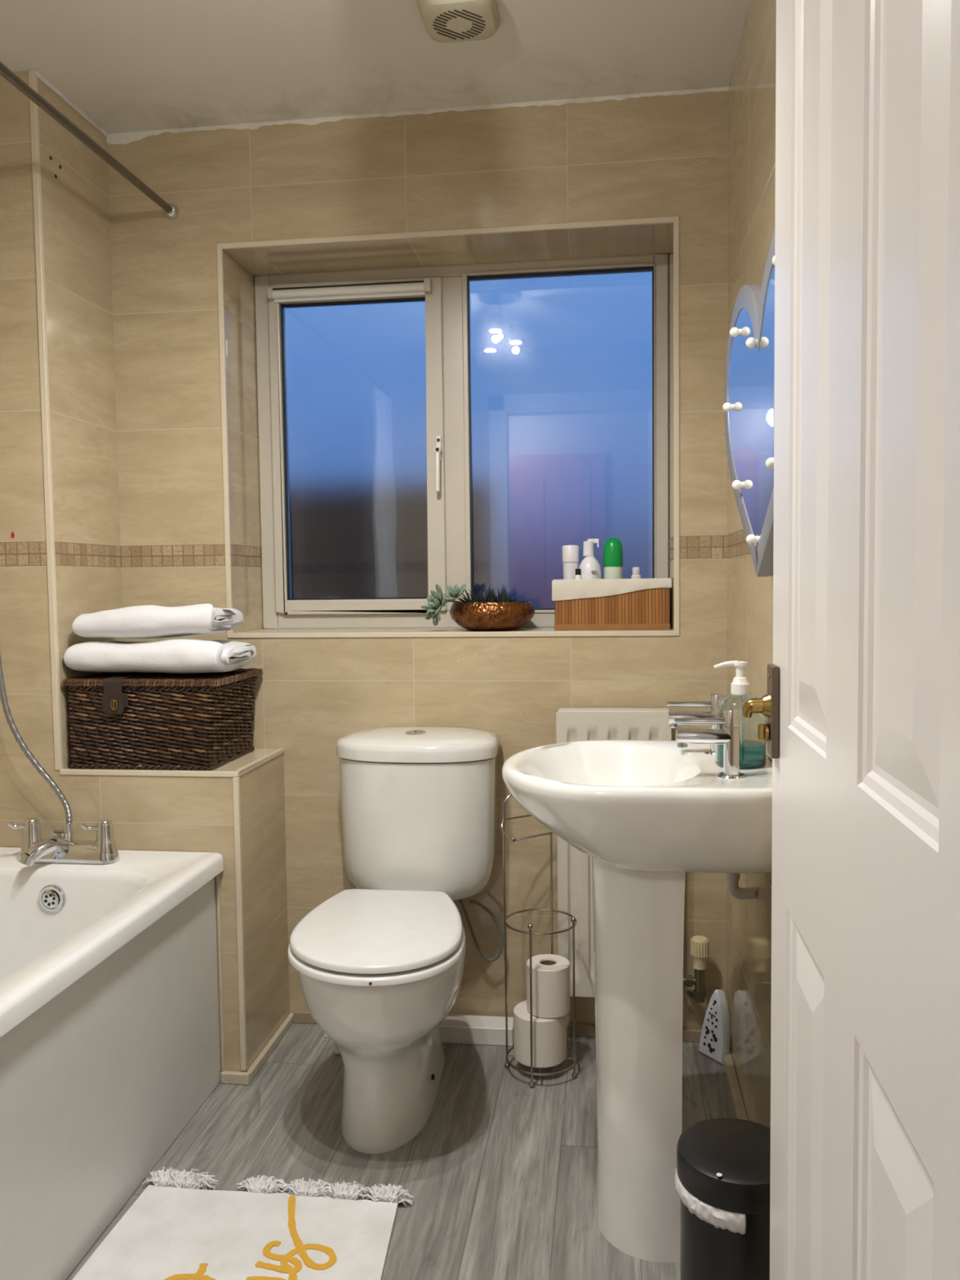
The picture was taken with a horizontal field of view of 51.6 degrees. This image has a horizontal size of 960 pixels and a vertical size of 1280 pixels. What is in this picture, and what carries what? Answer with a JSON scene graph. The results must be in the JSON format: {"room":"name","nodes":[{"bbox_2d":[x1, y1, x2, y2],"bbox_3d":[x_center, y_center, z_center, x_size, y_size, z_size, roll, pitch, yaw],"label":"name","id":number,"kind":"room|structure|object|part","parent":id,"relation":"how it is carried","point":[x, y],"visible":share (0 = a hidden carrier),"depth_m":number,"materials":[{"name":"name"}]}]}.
{"room":"bathroom","nodes":[
{"label":"bathroom","id":0,"kind":"room"},
{"bbox_2d":[0,71,123,847],"bbox_3d":[-1.152,-0.142,2.637,0.411,2.318,0.628,0,3,8],"label":"wall","id":1,"kind":"structure","parent":0,"point":[75,204],"depth_m":2.33,"materials":[{"name":"tile"}]},
{"bbox_2d":[28,70,62,769],"bbox_3d":[-0.998,-0.489,2.283,0.015,1.589,0.013,0,3,8],"label":"trim","id":2,"kind":"structure","parent":1,"relation":"attached to","point":[33,78],"depth_m":2.28,"materials":[{"name":"beige plastic"}]},
{"bbox_2d":[35,71,107,137],"bbox_3d":[-0.980,-1.286,2.390,0.007,0.010,0.320,0,3,8],"label":"trim","id":3,"kind":"structure","parent":1,"relation":"attached to","point":[37,74],"depth_m":2.37,"materials":[{"name":"paint"}]},
{"bbox_2d":[0,0,749,133],"bbox_3d":[-0.197,-1.254,0.749,2.810,0.100,4.080,0,3,8],"label":"ceiling","id":4,"kind":"structure","parent":0,"point":[128,65],"depth_m":2.18,"materials":[{"name":"paint"}]},
{"bbox_2d":[416,0,500,42],"bbox_3d":[-0.042,-1.264,2.015,0.156,0.032,0.156,0,3,8],"label":"fan","id":5,"kind":"object","parent":4,"relation":"attached to","point":[443,20],"visible":1,"depth_m":2.00,"materials":[{"name":"white plastic"}]},
{"bbox_2d":[66,1022,736,1279],"bbox_3d":[-0.549,1.144,0.815,1.874,0.050,3.630,0,3,8],"label":"floor","id":6,"kind":"structure","parent":0,"point":[500,1175],"depth_m":2.02,"materials":[{"name":"grey laminate"}]},
{"bbox_2d":[0,847,223,1279],"bbox_3d":[-1.047,0.812,1.505,0.704,0.542,1.698,0,3,8],"label":"bathtub","id":7,"kind":"object","parent":6,"relation":"on","point":[109,1033],"visible":0.98,"depth_m":1.84,"materials":[{"name":"white plastic"}]},
{"bbox_2d":[0,652,119,866],"bbox_3d":[-1.023,0.005,2.215,0.388,0.990,0.148,0,4,15],"label":"mixer tap","id":8,"kind":"object","parent":7,"relation":"on","point":[63,847],"visible":1,"depth_m":2.23,"materials":[{"name":"silver metal"}]},
{"bbox_3d":[-1.044,0.419,2.252,0.050,0.018,0.011,-2,4,-19],"label":"lever","id":9,"kind":"part","parent":8,"relation":"part of","materials":[{"name":"silver metal"}]},
{"bbox_3d":[-1.021,0.448,2.262,0.053,0.083,0.053,0,3,8],"label":"handle","id":10,"kind":"part","parent":8,"relation":"part of","materials":[{"name":"silver metal"}]},
{"bbox_3d":[-0.959,0.465,2.213,0.039,0.048,0.108,1,4,28],"label":"spout","id":11,"kind":"part","parent":8,"relation":"part of","materials":[{"name":"silver metal"}]},
{"bbox_2d":[18,839,119,863],"bbox_3d":[-0.933,0.478,2.253,0.234,0.040,0.060,0,3,8],"label":"tap","id":12,"kind":"object","parent":8,"relation":"on","point":[67,851],"depth_m":2.22,"materials":[{"name":"silver metal"}]},
{"bbox_3d":[-0.870,0.419,2.229,0.050,0.018,0.011,-2,4,-19],"label":"lever","id":13,"kind":"part","parent":8,"relation":"part of","materials":[{"name":"silver metal"}]},
{"bbox_3d":[-0.846,0.447,2.239,0.053,0.083,0.053,0,3,8],"label":"handle","id":14,"kind":"part","parent":8,"relation":"part of","materials":[{"name":"silver metal"}]},
{"bbox_2d":[0,847,223,1037],"bbox_3d":[-1.048,0.725,1.500,0.704,0.368,1.698,0,3,8],"label":"tub","id":15,"kind":"object","parent":7,"relation":"in","point":[126,947],"depth_m":2.07,"materials":[{"name":"white plastic"}]},
{"bbox_2d":[60,748,289,1080],"bbox_3d":[-0.745,0.659,2.481,0.432,0.727,0.327,0,3,8],"label":"wall ledge","id":16,"kind":"object","parent":6,"relation":"on","point":[188,814],"visible":0.36,"depth_m":2.32,"materials":[{"name":"tile"}]},
{"bbox_2d":[61,667,263,770],"bbox_3d":[-0.770,0.189,2.449,0.384,0.218,0.314,0,3,8],"label":"wicker basket","id":17,"kind":"object","parent":16,"relation":"on","point":[128,720],"visible":0.91,"depth_m":2.32,"materials":[{"name":"wicker"}]},
{"bbox_2d":[63,638,256,673],"bbox_3d":[-0.767,0.034,2.418,0.396,0.085,0.251,0,3,8],"label":"folded towel","id":18,"kind":"object","parent":17,"relation":"on","point":[173,655],"visible":1,"depth_m":2.31,"materials":[{"name":"white fabric"}]},
{"bbox_2d":[72,603,243,638],"bbox_3d":[-0.774,-0.047,2.407,0.347,0.083,0.225,0,3,8],"label":"folded towel","id":19,"kind":"object","parent":18,"relation":"on","point":[145,621],"visible":1,"depth_m":2.31,"materials":[{"name":"white fabric"}]},
{"bbox_2d":[59,748,284,777],"bbox_3d":[-0.747,0.299,2.457,0.437,0.012,0.329,0,3,8],"label":"trim","id":20,"kind":"structure","parent":16,"relation":"attached to","point":[242,771],"depth_m":2.30,"materials":[{"name":"beige plastic"}]},
{"bbox_2d":[216,873,225,1071],"bbox_3d":[-0.602,0.768,2.301,0.007,0.473,0.004,0,3,8],"label":"trim","id":21,"kind":"structure","parent":16,"relation":"attached to","point":[218,886],"depth_m":2.30,"materials":[{"name":"beige plastic"}]},
{"bbox_2d":[232,776,247,1071],"bbox_3d":[-0.554,0.658,2.294,0.014,0.690,0.014,0,3,8],"label":"trim","id":22,"kind":"structure","parent":16,"relation":"attached to","point":[236,780],"depth_m":2.29,"materials":[{"name":"beige plastic"}]},
{"bbox_2d":[220,1013,293,1084],"bbox_3d":[-0.547,1.008,2.469,0.068,0.026,0.341,0,3,8],"label":"baseboard","id":23,"kind":"structure","parent":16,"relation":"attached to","point":[227,1077],"depth_m":2.37,"materials":[{"name":"beige wood"}]},
{"bbox_2d":[72,1166,413,1279],"bbox_3d":[-0.425,1.060,1.486,0.566,0.034,0.864,0,3,8],"label":"bath mat","id":24,"kind":"object","parent":6,"relation":"on","point":[175,1229],"visible":1,"depth_m":1.76,"materials":[{"name":"white fabric"}]},
{"bbox_2d":[288,726,503,1153],"bbox_3d":[-0.188,0.634,2.196,0.411,0.796,0.718,0,3,8],"label":"toilet","id":25,"kind":"object","parent":6,"relation":"on","point":[379,963],"visible":1,"depth_m":2.16,"materials":[{"name":"white ceramic"}]},
{"bbox_3d":[-0.207,0.601,2.074,0.354,0.018,0.460,0,3,8],"label":"seat lid","id":26,"kind":"part","parent":25,"relation":"part of","materials":[{"name":"white plastic"}]},
{"bbox_3d":[-0.207,0.622,2.072,0.362,0.016,0.466,0,3,8],"label":"seat","id":27,"kind":"part","parent":25,"relation":"part of","materials":[{"name":"white plastic"}]},
{"bbox_3d":[-0.156,0.256,2.429,0.394,0.057,0.203,0,3,8],"label":"cistern lid","id":28,"kind":"part","parent":25,"relation":"part of","materials":[{"name":"white ceramic"}]},
{"bbox_2d":[501,793,577,1087],"bbox_3d":[0.140,0.687,2.332,0.176,0.667,0.174,0,3,8],"label":"toilet roll holder","id":29,"kind":"object","parent":6,"relation":"on","point":[573,919],"visible":0.74,"depth_m":2.31,"materials":[{"name":"metal"}]},
{"bbox_3d":[0.130,0.439,2.316,0.147,0.041,0.101,-3,4,-28],"label":"roll arm","id":30,"kind":"part","parent":29,"relation":"part of","materials":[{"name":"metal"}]},
{"bbox_3d":[0.118,0.680,2.376,0.138,0.659,0.010,-3,4,-28],"label":"post","id":31,"kind":"part","parent":29,"relation":"part of","materials":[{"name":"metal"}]},
{"bbox_3d":[0.117,0.835,2.262,0.005,0.364,0.005,0,3,8],"label":"post","id":32,"kind":"part","parent":29,"relation":"part of","materials":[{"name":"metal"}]},
{"bbox_2d":[513,1000,566,1067],"bbox_3d":[0.142,0.928,2.347,0.125,0.113,0.125,0,3,8],"label":"toilet roll","id":33,"kind":"object","parent":29,"relation":"on","point":[548,1035],"visible":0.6,"depth_m":2.29,"materials":[{"name":"paper"}]},
{"bbox_2d":[526,954,570,1018],"bbox_3d":[0.161,0.814,2.335,0.103,0.115,0.103,0,3,8],"label":"toilet roll","id":34,"kind":"object","parent":33,"relation":"on","point":[551,984],"visible":0.98,"depth_m":2.29,"materials":[{"name":"paper"}]},
{"bbox_3d":[0.218,0.831,2.302,0.005,0.364,0.005,0,3,8],"label":"post","id":35,"kind":"part","parent":29,"relation":"part of","materials":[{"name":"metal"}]},
{"bbox_2d":[502,740,772,1262],"bbox_3d":[0.284,0.633,1.801,0.478,0.834,0.482,0,3,8],"label":"basin","id":36,"kind":"object","parent":6,"relation":"on","point":[647,814],"visible":0.91,"depth_m":1.68,"materials":[{"name":"white ceramic"}]},
{"bbox_2d":[666,693,724,755],"bbox_3d":[0.409,0.157,1.856,0.116,0.114,0.047,0,3,8],"label":"tap","id":37,"kind":"object","parent":36,"relation":"on","point":[715,698],"visible":0.59,"depth_m":1.85,"materials":[{"name":"silver metal"}]},
{"bbox_3d":[0.398,0.149,1.857,0.090,0.031,0.026,0,3,8],"label":"spout","id":38,"kind":"part","parent":37,"relation":"part of","materials":[{"name":"silver metal"}]},
{"bbox_2d":[674,708,746,779],"bbox_3d":[0.380,0.171,1.637,0.116,0.114,0.047,0,3,8],"label":"tap","id":39,"kind":"object","parent":36,"relation":"on","point":[728,736],"visible":1,"depth_m":1.62,"materials":[{"name":"silver metal"}]},
{"bbox_3d":[0.369,0.162,1.637,0.090,0.031,0.026,0,3,8],"label":"spout","id":40,"kind":"part","parent":39,"relation":"part of","materials":[{"name":"silver metal"}]},
{"bbox_2d":[713,660,766,768],"bbox_3d":[0.452,0.126,1.725,0.089,0.182,0.086,0,3,8],"label":"soap dispenser","id":41,"kind":"object","parent":36,"relation":"on","point":[753,750],"visible":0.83,"depth_m":1.70,"materials":[{"name":"clear plastic"}]},
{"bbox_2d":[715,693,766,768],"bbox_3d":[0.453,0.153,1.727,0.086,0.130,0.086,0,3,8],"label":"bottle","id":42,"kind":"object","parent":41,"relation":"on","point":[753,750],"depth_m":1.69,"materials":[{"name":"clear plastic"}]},
{"bbox_2d":[698,989,730,1064],"bbox_3d":[0.574,0.929,2.403,0.046,0.165,0.080,-3,4,-31],"label":"air freshener","id":43,"kind":"object","parent":6,"relation":"on","point":[715,1037],"visible":0.98,"depth_m":2.39,"materials":[{"name":"white plastic"}]},
{"bbox_2d":[674,1117,770,1279],"bbox_3d":[0.385,0.911,1.488,0.182,0.314,0.182,0,3,8],"label":"pedal bin","id":44,"kind":"object","parent":6,"relation":"on","point":[722,1171],"visible":0.9,"depth_m":1.43,"materials":[{"name":"black metal"}]},
{"bbox_3d":[0.385,0.778,1.481,0.179,0.048,0.179,0,3,8],"label":"bin lid","id":45,"kind":"part","parent":44,"relation":"part of","materials":[{"name":"black plastic"}]},
{"bbox_2d":[106,90,728,1029],"bbox_3d":[-0.152,-0.157,2.670,1.564,2.318,0.300,0,3,8],"label":"wall","id":46,"kind":"structure","parent":0,"point":[655,156],"depth_m":2.53,"materials":[{"name":"tile"}]},
{"bbox_2d":[0,61,178,218],"bbox_3d":[-0.922,-1.036,1.541,0.038,0.038,2.029,0,3,8],"label":"shower rail","id":47,"kind":"object","parent":46,"relation":"attached to","point":[171,211],"visible":1,"depth_m":2.11,"materials":[{"name":"silver metal"}]},
{"bbox_2d":[106,86,728,144],"bbox_3d":[-0.186,-1.291,2.451,1.564,0.027,0.004,0,3,8],"label":"trim","id":48,"kind":"structure","parent":46,"relation":"attached to","point":[126,137],"depth_m":2.46,"materials":[{"name":"paint"}]},
{"bbox_2d":[324,1013,513,1046],"bbox_3d":[-0.154,0.990,2.537,0.485,0.045,0.070,0,3,8],"label":"trim","id":49,"kind":"structure","parent":46,"relation":"attached to","point":[455,1028],"depth_m":2.49,"materials":[{"name":"white plastic"}]},
{"bbox_2d":[216,216,679,638],"bbox_3d":[-0.090,-0.511,2.492,1.161,1.009,0.016,0,3,8],"label":"trim","id":50,"kind":"structure","parent":46,"relation":"attached to","point":[669,220],"depth_m":2.47,"materials":[{"name":"beige plastic"}]},
{"bbox_2d":[254,253,668,629],"bbox_3d":[-0.060,-0.525,2.722,1.135,0.989,0.108,0,3,8],"label":"window","id":51,"kind":"structure","parent":46,"relation":"in","point":[497,419],"depth_m":2.72,"materials":[{"name":"beige plastic"}]},
{"bbox_2d":[266,277,431,302],"bbox_3d":[-0.356,-0.952,2.702,0.454,0.038,0.026,0,3,8],"label":"roller blind","id":52,"kind":"object","parent":51,"relation":"attached to","point":[408,288],"visible":1,"depth_m":2.70,"materials":[{"name":"white plastic"}]},
{"bbox_3d":[-0.359,-0.967,2.710,0.430,0.005,0.008,0,3,8],"label":"bracket rail","id":53,"kind":"part","parent":52,"relation":"part of","materials":[{"name":"white plastic"}]},
{"bbox_3d":[-0.343,-0.525,2.773,0.411,0.820,0.006,0,3,8],"label":"pane","id":54,"kind":"part","parent":51,"relation":"part of","materials":[{"name":"clear glass"}]},
{"bbox_3d":[-0.337,-0.531,2.770,0.489,0.913,0.064,0,3,8],"label":"sash","id":55,"kind":"part","parent":51,"relation":"part of","materials":[{"name":"beige plastic"}]},
{"bbox_3d":[-0.113,-0.479,2.694,0.018,0.153,0.034,0,3,8],"label":"handle","id":56,"kind":"part","parent":51,"relation":"part of","materials":[{"name":"white plastic"}]},
{"bbox_3d":[0.220,-0.536,2.698,0.496,0.904,0.006,0,3,8],"label":"pane","id":57,"kind":"part","parent":51,"relation":"part of","materials":[{"name":"clear glass"}]},
{"bbox_2d":[449,600,534,631],"bbox_3d":[0.032,-0.064,2.605,0.224,0.074,0.224,0,3,8],"label":"copper bowl","id":58,"kind":"object","parent":46,"relation":"on","point":[474,616],"visible":0.96,"depth_m":2.52,"materials":[{"name":"metal"}]},
{"bbox_2d":[421,583,466,626],"bbox_3d":[-0.093,-0.090,2.544,0.113,0.109,0.088,0,3,8],"label":"succulent","id":59,"kind":"object","parent":58,"relation":"in","point":[436,601],"visible":1,"depth_m":2.54,"materials":[{"name":"green plant"}]},
{"bbox_2d":[456,583,525,602],"bbox_3d":[0.022,-0.116,2.589,0.192,0.066,0.115,0,3,8],"label":"spiky succulent","id":60,"kind":"object","parent":58,"relation":"in","point":[501,597],"visible":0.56,"depth_m":2.58,"materials":[{"name":"plant"}]},
{"bbox_2d":[293,1010,702,1042],"bbox_3d":[0.062,0.994,2.552,1.117,0.030,0.014,0,3,8],"label":"baseboard","id":61,"kind":"structure","parent":46,"relation":"attached to","point":[300,1016],"depth_m":2.52,"materials":[{"name":"beige wood"}]},
{"bbox_2d":[551,577,671,629],"bbox_3d":[0.345,-0.095,2.602,0.305,0.130,0.132,0,3,8],"label":"bamboo basket","id":62,"kind":"object","parent":46,"relation":"on","point":[587,603],"visible":1,"depth_m":2.54,"materials":[{"name":"brown wood"}]},
{"bbox_2d":[562,545,579,579],"bbox_3d":[0.239,-0.142,2.608,0.045,0.214,0.045,0,3,8],"label":"bottle","id":63,"kind":"object","parent":62,"relation":"in","point":[571,553],"visible":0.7,"depth_m":2.59,"materials":[{"name":"plastic"}]},
{"bbox_2d":[574,568,581,579],"bbox_3d":[0.255,-0.109,2.571,0.018,0.151,0.018,0,3,8],"label":"bottle","id":64,"kind":"object","parent":62,"relation":"in","point":[578,576],"visible":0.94,"depth_m":2.56,"materials":[{"name":"white plastic"}]},
{"bbox_2d":[578,538,601,579],"bbox_3d":[0.287,-0.149,2.586,0.059,0.228,0.060,0,3,8],"label":"pump bottle","id":65,"kind":"object","parent":62,"relation":"in","point":[589,566],"visible":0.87,"depth_m":2.57,"materials":[{"name":"plastic"}]},
{"bbox_3d":[0.346,-0.038,2.605,0.295,0.014,0.122,0,3,8],"label":"rail","id":66,"kind":"part","parent":62,"relation":"part of","materials":[{"name":"brown wood"}]},
{"bbox_2d":[603,537,622,578],"bbox_3d":[0.347,-0.151,2.583,0.051,0.230,0.051,0,3,8],"label":"bottle","id":67,"kind":"object","parent":62,"relation":"in","point":[613,548],"visible":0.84,"depth_m":2.56,"materials":[{"name":"green plastic"}]},
{"bbox_2d":[631,567,641,578],"bbox_3d":[0.406,-0.113,2.578,0.028,0.154,0.028,0,3,8],"label":"tube","id":68,"kind":"object","parent":62,"relation":"in","point":[635,571],"visible":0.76,"depth_m":2.56,"materials":[{"name":"plastic"}]},
{"bbox_2d":[555,707,709,1003],"bbox_3d":[0.376,0.532,2.447,0.365,0.727,0.086,0,3,8],"label":"radiator","id":69,"kind":"object","parent":46,"relation":"attached to","point":[575,885],"visible":0.37,"depth_m":2.42,"materials":[{"name":"metal"}]},
{"bbox_2d":[557,707,669,712],"bbox_3d":[0.325,0.172,2.418,0.267,0.006,0.056,0,3,8],"label":"grille","id":70,"kind":"object","parent":69,"relation":"attached to","point":[561,709],"depth_m":2.40,"materials":[{"name":"metal"}]},
{"bbox_3d":[0.536,0.765,2.424,0.045,0.077,0.043,0,3,8],"label":"valve knob","id":71,"kind":"part","parent":69,"relation":"part of","materials":[{"name":"white plastic"}]},
{"bbox_2d":[726,0,776,1127],"bbox_3d":[0.549,-0.099,1.554,0.120,2.318,2.330,0,3,8],"label":"wall","id":72,"kind":"structure","parent":0,"point":[752,86],"depth_m":2.00,"materials":[{"name":"tile"}]},
{"bbox_2d":[723,1049,747,1119],"bbox_3d":[0.524,1.033,1.862,0.020,0.022,1.236,0,3,8],"label":"baseboard","id":73,"kind":"structure","parent":72,"relation":"attached to","point":[734,1086],"depth_m":2.22,"materials":[{"name":"beige wood"}]},
{"bbox_2d":[722,230,774,577],"bbox_3d":[0.462,-0.364,1.625,0.066,0.520,0.758,0,3,8],"label":"mirror","id":74,"kind":"object","parent":72,"relation":"attached to","point":[748,406],"visible":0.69,"depth_m":1.66,"materials":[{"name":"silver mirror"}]},
{"bbox_3d":[-0.589,-0.022,0.477,2.094,2.318,0.110,0,3,8],"label":"wall","id":75,"kind":"structure","parent":0,"visible":0},
{"bbox_2d":[742,0,959,1279],"bbox_3d":[0.292,0.116,0.805,0.073,1.967,0.700,0,3,8],"label":"door","id":76,"kind":"structure","parent":75,"relation":"in","point":[860,706],"depth_m":0.74,"materials":[{"name":"white wood"}]},
{"bbox_3d":[0.312,0.074,1.123,0.030,0.029,0.029,0,3,8],"label":"lever handle","id":77,"kind":"part","parent":76,"relation":"part of","materials":[{"name":"gold metal"}]},
{"bbox_3d":[0.331,0.080,1.120,0.008,0.103,0.038,0,3,8],"label":"handle plate","id":78,"kind":"part","parent":76,"relation":"part of","materials":[{"name":"brown metal"}]}
]}

